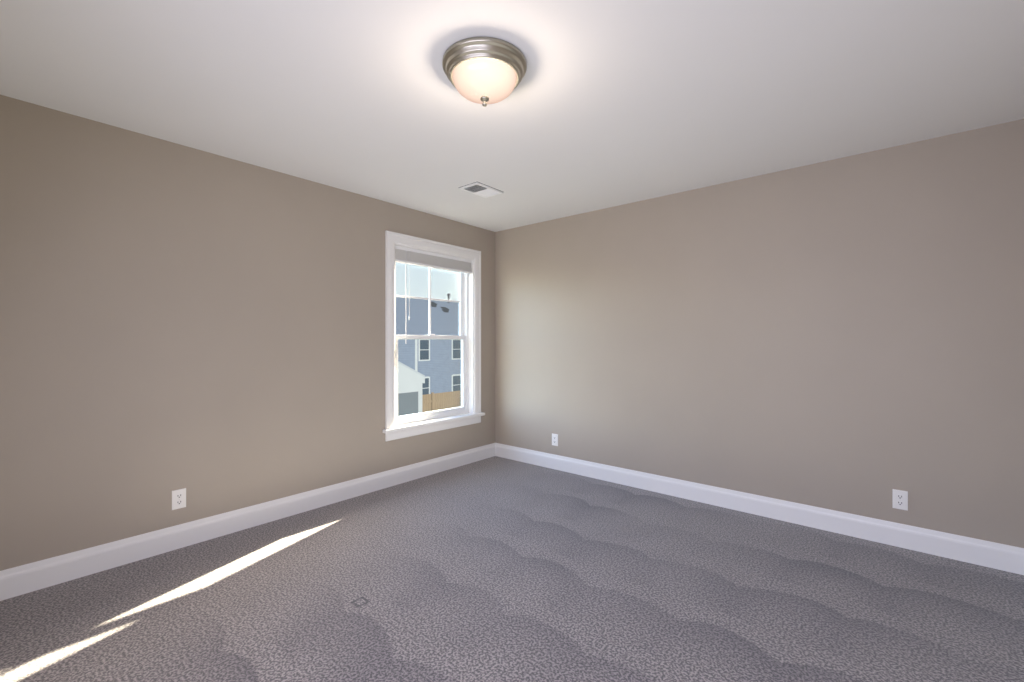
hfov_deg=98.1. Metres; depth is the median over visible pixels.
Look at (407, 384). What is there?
garage
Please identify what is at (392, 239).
window
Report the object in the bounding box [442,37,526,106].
flush-mount light
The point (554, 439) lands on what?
outlet
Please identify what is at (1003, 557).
baseboard
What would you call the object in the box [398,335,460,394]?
house
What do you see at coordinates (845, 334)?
wall
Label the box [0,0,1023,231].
ceiling
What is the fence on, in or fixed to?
on the ground
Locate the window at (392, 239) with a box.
[385,230,480,428]
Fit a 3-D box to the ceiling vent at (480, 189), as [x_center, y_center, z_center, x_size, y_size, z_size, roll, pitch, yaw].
[-0.240,-1.184,3.499,0.205,0.012,0.305,0,0,40]
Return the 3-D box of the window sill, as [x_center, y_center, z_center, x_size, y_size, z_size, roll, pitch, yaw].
[-0.713,0.765,4.233,0.114,0.030,1.210,0,0,40]
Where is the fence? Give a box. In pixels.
[422,391,459,412]
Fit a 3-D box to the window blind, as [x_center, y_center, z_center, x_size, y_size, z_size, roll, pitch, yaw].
[-0.736,-0.768,4.253,0.050,0.137,0.938,0,0,40]
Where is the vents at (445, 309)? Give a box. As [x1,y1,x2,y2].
[431,293,449,311]
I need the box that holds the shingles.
[396,297,458,335]
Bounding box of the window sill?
[383,412,484,433]
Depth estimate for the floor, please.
2.13 m
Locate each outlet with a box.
[172,488,185,509]
[552,433,557,445]
[893,489,907,510]
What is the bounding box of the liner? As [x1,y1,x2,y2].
[395,243,473,413]
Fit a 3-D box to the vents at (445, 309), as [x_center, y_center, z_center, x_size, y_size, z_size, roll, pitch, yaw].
[-5.801,-3.285,37.711,1.820,1.830,2.762,0,0,40]
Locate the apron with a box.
[385,416,480,440]
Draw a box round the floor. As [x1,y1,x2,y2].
[0,456,1023,681]
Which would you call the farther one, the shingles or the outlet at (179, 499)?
the shingles
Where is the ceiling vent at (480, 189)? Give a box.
[459,182,502,197]
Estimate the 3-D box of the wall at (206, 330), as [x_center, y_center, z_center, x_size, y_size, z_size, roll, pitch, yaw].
[-1.657,0.030,3.217,0.140,2.440,4.680,0,0,40]
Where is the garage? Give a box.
[398,361,424,415]
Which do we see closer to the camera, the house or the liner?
the liner
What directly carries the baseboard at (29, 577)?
attached to the wall at (206, 330)
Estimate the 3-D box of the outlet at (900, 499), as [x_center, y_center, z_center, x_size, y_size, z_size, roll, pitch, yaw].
[2.358,0.965,2.700,0.070,0.115,0.008,0,0,40]
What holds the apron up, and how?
attached to the wall at (206, 330)
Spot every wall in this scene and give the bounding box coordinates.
[0,95,494,570]
[495,119,1023,547]
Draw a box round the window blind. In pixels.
[395,245,471,273]
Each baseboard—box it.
[0,443,494,600]
[495,443,1023,574]
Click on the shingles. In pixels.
(404, 325)

